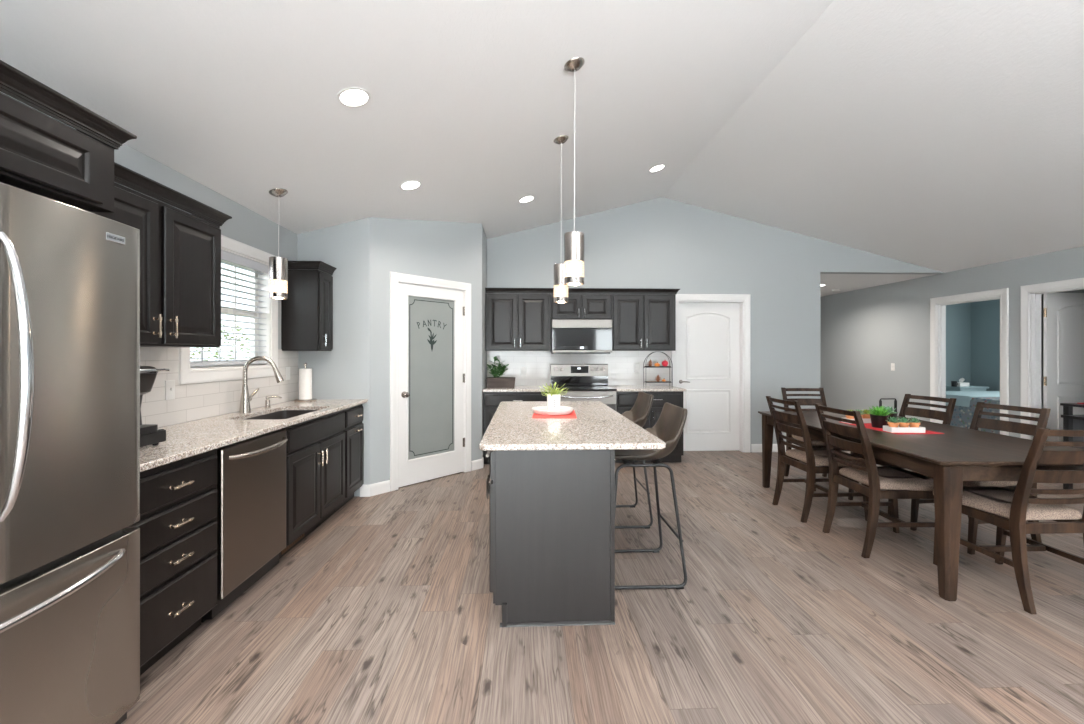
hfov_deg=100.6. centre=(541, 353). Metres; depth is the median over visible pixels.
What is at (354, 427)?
base cabinet
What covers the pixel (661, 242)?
wall
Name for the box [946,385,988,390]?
nightstand
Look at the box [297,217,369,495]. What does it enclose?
wall
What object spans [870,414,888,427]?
pot
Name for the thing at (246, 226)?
wall
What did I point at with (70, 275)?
refrigerator
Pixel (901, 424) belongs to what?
terracotta pot
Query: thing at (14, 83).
crown molding
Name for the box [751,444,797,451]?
baseboard
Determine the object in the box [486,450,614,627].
kitchen island
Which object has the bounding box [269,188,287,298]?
pendant light
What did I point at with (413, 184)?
recessed light
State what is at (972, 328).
wall
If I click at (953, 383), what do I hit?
mug
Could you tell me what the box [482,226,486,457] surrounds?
wall
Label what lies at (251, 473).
dishwasher
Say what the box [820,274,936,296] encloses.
ceiling
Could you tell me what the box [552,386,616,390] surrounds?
cooktop
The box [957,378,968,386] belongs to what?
tissue box
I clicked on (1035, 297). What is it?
trim
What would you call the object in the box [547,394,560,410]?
vase
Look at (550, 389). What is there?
sprig
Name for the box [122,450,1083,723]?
floor
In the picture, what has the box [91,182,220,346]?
upper cabinet
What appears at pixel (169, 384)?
light switch
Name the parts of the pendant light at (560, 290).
lamp shade, bubble glass, cord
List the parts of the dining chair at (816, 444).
leg, seat frame, leg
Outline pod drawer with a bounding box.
[140,429,165,446]
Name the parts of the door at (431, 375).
knob, glass pane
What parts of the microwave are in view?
trim, door, trim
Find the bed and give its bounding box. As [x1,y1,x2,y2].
[946,391,999,433]
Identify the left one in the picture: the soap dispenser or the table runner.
the soap dispenser
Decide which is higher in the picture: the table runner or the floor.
the table runner
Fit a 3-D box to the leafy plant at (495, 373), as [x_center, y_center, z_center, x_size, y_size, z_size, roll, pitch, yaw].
[-0.560,0.180,5.665,0.286,0.295,0.191,0,0,-2]
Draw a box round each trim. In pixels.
[390,272,470,490]
[671,294,750,451]
[930,288,1008,435]
[1020,278,1083,438]
[1030,286,1083,439]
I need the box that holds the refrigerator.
[0,182,139,723]
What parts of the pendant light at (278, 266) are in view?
lamp shade, cord, bubble glass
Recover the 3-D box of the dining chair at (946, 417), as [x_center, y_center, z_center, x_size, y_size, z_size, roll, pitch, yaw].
[3.156,0.860,3.961,0.635,0.965,0.504,0,0,-7]
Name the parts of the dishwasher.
door, handle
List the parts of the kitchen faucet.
lever handle, spout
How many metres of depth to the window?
3.49 m
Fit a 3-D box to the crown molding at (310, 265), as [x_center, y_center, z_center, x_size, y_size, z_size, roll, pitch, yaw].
[-2.100,-0.767,4.048,0.359,0.068,0.327,0,0,-2]
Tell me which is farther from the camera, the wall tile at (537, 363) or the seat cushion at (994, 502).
the wall tile at (537, 363)
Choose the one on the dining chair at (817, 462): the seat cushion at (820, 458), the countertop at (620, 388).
the seat cushion at (820, 458)
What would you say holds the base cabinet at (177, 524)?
on the floor
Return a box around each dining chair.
[766,396,868,522]
[781,387,858,491]
[815,404,934,557]
[848,394,956,514]
[910,402,1050,554]
[933,428,1083,614]
[1060,403,1083,488]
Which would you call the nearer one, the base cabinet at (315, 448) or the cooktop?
the base cabinet at (315, 448)
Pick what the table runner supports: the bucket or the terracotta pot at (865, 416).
the bucket
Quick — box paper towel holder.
[294,363,316,401]
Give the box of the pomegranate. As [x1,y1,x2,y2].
[662,361,667,365]
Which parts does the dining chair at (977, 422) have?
leg, seat frame, leg, leg, leg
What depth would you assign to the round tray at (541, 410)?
3.11 m
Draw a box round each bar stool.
[615,391,653,528]
[615,402,687,589]
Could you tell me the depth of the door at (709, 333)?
6.18 m
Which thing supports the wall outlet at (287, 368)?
attached to the wall tile at (191, 402)
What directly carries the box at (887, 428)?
on the table runner
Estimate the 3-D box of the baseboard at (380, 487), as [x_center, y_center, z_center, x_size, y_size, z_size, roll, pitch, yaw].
[-1.580,1.287,4.280,0.280,0.110,0.062,0,0,-36]
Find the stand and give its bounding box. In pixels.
[643,351,672,386]
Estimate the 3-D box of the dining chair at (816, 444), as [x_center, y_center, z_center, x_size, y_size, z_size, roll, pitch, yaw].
[2.868,0.860,4.688,0.504,0.965,0.635,0,0,2]
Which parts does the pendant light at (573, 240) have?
lamp shade, bubble glass, cord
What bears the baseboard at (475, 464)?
attached to the wall at (452, 251)
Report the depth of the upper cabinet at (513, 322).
5.67 m
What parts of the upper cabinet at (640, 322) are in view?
door, door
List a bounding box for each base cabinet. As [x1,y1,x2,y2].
[126,449,216,674]
[279,409,344,558]
[335,404,363,511]
[483,392,550,463]
[615,391,682,462]
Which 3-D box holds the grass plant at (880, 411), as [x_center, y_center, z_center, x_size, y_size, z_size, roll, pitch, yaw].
[2.649,0.451,3.526,0.174,0.089,0.174,0,0,-2]
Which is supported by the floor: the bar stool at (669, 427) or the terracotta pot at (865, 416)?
the bar stool at (669, 427)
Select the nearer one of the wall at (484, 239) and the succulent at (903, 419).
the succulent at (903, 419)
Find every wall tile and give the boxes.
[140,347,297,427]
[487,351,670,385]
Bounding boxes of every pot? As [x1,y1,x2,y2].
[863,414,869,418]
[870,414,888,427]
[888,421,898,426]
[899,422,909,426]
[909,422,919,426]
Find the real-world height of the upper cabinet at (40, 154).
0.236 m
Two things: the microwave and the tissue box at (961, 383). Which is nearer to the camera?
the microwave
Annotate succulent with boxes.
[884,406,897,412]
[885,416,901,422]
[898,417,911,422]
[908,417,919,422]
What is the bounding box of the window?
[178,235,277,384]
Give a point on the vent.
(302, 535)
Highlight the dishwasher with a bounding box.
[201,429,287,622]
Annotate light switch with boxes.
[165,380,174,399]
[891,363,894,370]
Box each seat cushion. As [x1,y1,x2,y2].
[786,448,865,466]
[792,435,825,445]
[839,465,933,490]
[911,470,1017,486]
[933,486,1081,519]
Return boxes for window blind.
[190,250,267,365]
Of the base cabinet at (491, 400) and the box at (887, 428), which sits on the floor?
the base cabinet at (491, 400)
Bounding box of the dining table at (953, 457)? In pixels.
[758,411,1083,600]
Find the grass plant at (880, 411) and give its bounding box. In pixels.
[867,405,890,415]
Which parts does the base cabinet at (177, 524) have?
drawer, drawer, drawer, drawer, handle, handle, handle, handle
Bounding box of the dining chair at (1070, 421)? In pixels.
[1060,403,1083,488]
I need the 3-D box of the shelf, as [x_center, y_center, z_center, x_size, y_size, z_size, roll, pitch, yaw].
[5.346,0.614,4.310,0.510,0.027,0.224,0,0,-2]
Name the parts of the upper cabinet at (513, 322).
door, door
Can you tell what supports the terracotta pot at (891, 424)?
in the box at (887, 428)
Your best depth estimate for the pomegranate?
5.83 m
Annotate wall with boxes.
[0,91,296,427]
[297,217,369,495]
[370,217,481,483]
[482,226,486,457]
[487,197,943,443]
[820,246,1083,437]
[946,299,999,390]
[1041,289,1083,408]
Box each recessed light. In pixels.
[337,87,370,106]
[400,180,420,189]
[519,196,534,202]
[649,164,664,171]
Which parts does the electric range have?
vent panel, control panel, oven door, handle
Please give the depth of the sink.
3.61 m
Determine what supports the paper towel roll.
on the paper towel holder
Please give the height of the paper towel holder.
0.343 m
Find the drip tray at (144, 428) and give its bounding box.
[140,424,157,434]
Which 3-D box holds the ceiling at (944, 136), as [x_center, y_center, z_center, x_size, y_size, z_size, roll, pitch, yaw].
[1.751,-1.645,1.227,8.142,1.139,9.820,0,0,-2]
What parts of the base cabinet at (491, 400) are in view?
door, drawer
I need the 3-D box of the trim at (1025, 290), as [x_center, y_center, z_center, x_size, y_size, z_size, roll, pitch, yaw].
[5.622,0.277,4.763,0.019,2.131,1.007,0,0,-2]
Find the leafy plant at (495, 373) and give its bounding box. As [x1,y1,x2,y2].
[487,356,508,377]
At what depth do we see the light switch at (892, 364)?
7.09 m
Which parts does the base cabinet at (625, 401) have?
door, drawer, door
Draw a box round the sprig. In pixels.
[539,382,568,395]
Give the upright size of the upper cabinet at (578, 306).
0.328 m
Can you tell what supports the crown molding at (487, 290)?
attached to the upper cabinet at (640, 322)
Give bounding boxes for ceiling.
[0,0,1083,272]
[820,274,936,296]
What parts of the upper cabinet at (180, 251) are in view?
door, handle, handle, door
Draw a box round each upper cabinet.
[0,92,113,212]
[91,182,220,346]
[281,269,332,350]
[485,294,550,350]
[551,294,610,319]
[611,294,675,350]
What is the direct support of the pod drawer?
on the countertop at (184, 440)
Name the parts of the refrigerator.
handle, handle, freezer drawer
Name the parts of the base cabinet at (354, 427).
drawer, door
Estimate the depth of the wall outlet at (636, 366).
6.05 m
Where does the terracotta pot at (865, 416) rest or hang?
in the box at (869, 419)
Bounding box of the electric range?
[550,364,616,461]
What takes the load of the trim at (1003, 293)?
attached to the wall at (864, 331)
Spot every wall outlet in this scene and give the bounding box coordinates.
[286,367,289,379]
[521,367,525,375]
[634,364,638,371]
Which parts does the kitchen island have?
handle, door, drawer, corner trim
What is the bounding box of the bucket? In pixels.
[879,398,897,424]
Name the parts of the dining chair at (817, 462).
leg, leg, seat frame, leg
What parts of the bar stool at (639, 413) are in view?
leg, leg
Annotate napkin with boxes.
[532,410,576,417]
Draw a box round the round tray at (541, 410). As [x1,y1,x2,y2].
[532,406,573,414]
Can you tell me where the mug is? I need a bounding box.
[951,381,957,386]
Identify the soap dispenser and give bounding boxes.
[264,395,281,407]
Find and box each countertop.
[140,399,367,471]
[479,401,665,450]
[482,386,548,391]
[608,385,686,391]
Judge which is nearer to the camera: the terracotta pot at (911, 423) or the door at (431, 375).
the terracotta pot at (911, 423)
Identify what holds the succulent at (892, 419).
in the terracotta pot at (891, 424)
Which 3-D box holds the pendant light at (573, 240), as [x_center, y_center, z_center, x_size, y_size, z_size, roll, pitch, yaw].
[0.192,-1.075,2.678,0.122,1.324,0.126,0,0,-2]
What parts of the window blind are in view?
rail, ladder cord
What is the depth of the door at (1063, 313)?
5.13 m
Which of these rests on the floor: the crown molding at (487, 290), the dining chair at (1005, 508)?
the dining chair at (1005, 508)
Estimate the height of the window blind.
0.814 m
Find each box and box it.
[486,377,515,387]
[842,417,870,423]
[883,425,924,432]
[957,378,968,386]
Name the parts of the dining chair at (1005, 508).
leg, leg, seat frame, leg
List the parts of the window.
glass, frame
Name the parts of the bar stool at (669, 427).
leg, seat mount, leg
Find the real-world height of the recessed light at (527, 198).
0.048 m
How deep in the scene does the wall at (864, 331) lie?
7.00 m
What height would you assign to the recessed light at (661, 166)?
0.048 m
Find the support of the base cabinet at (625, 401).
on the floor
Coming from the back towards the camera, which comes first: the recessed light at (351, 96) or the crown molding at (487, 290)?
the crown molding at (487, 290)
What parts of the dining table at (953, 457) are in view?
leg, leg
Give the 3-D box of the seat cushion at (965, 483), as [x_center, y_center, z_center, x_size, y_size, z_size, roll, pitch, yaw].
[3.068,0.868,3.245,0.456,0.064,0.504,0,0,-7]
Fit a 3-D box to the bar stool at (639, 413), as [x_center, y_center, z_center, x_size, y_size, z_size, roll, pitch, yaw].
[0.635,0.833,3.687,0.497,1.018,0.494,0,0,-2]
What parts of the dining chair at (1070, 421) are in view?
leg, panel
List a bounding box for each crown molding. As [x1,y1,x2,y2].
[0,60,231,225]
[288,261,335,274]
[485,288,679,293]
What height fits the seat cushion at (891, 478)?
0.064 m
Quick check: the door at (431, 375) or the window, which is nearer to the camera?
the window
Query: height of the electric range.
1.205 m
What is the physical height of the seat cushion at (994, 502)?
0.064 m
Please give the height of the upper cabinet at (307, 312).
0.709 m
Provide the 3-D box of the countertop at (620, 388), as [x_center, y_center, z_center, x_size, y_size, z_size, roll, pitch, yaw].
[1.308,0.443,5.737,0.852,0.029,0.636,0,0,-2]
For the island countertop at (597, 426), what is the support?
on the kitchen island
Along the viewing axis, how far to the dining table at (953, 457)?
2.62 m
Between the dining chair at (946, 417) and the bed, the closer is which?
the dining chair at (946, 417)
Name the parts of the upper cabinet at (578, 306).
door, door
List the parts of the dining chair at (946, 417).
leg, seat frame, leg, leg, leg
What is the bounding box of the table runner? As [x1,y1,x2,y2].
[840,422,943,433]
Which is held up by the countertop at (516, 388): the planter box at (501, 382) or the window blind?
the planter box at (501, 382)
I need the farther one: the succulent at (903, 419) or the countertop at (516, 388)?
the countertop at (516, 388)
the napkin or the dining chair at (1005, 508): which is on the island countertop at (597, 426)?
the napkin
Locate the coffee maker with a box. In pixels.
[140,366,169,434]
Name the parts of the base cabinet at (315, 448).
door, false drawer, handle, handle, door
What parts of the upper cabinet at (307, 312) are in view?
handle, door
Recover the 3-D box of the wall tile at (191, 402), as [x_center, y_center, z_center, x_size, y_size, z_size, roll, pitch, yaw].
[-2.233,0.196,2.912,0.008,0.464,2.589,0,0,-2]
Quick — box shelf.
[1061,415,1083,419]
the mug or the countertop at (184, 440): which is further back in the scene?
the mug
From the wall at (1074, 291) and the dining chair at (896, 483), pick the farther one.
the wall at (1074, 291)
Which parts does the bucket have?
handle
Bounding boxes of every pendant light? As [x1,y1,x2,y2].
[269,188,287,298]
[553,135,568,302]
[564,57,584,285]
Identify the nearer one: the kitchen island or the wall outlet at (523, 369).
the kitchen island
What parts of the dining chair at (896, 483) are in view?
leg, leg, seat frame, leg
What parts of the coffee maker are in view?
lid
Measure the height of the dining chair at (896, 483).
0.965 m
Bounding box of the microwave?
[550,320,611,353]
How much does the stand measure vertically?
0.455 m
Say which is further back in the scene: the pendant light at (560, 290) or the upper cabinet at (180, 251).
the pendant light at (560, 290)
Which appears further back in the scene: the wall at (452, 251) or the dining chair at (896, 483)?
the wall at (452, 251)
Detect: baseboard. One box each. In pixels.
[360,480,389,496]
[471,457,483,470]
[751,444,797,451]
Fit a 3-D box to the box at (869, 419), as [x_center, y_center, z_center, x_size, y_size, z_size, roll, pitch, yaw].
[2.650,0.559,3.768,0.240,0.038,0.090,0,0,-8]
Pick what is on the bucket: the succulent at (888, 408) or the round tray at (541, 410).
the succulent at (888, 408)
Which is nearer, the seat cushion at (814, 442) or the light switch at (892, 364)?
the seat cushion at (814, 442)
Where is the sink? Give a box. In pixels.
[243,410,316,419]
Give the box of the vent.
[282,534,303,553]
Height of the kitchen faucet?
0.409 m
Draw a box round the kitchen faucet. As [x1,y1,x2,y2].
[239,356,283,412]
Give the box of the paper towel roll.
[299,369,311,399]
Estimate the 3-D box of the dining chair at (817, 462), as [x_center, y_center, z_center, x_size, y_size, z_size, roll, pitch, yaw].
[2.300,0.860,3.795,0.635,0.965,0.504,0,0,-2]
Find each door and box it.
[398,283,464,487]
[679,303,739,450]
[1043,293,1083,440]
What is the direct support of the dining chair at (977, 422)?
on the floor
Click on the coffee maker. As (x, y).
(148, 374)

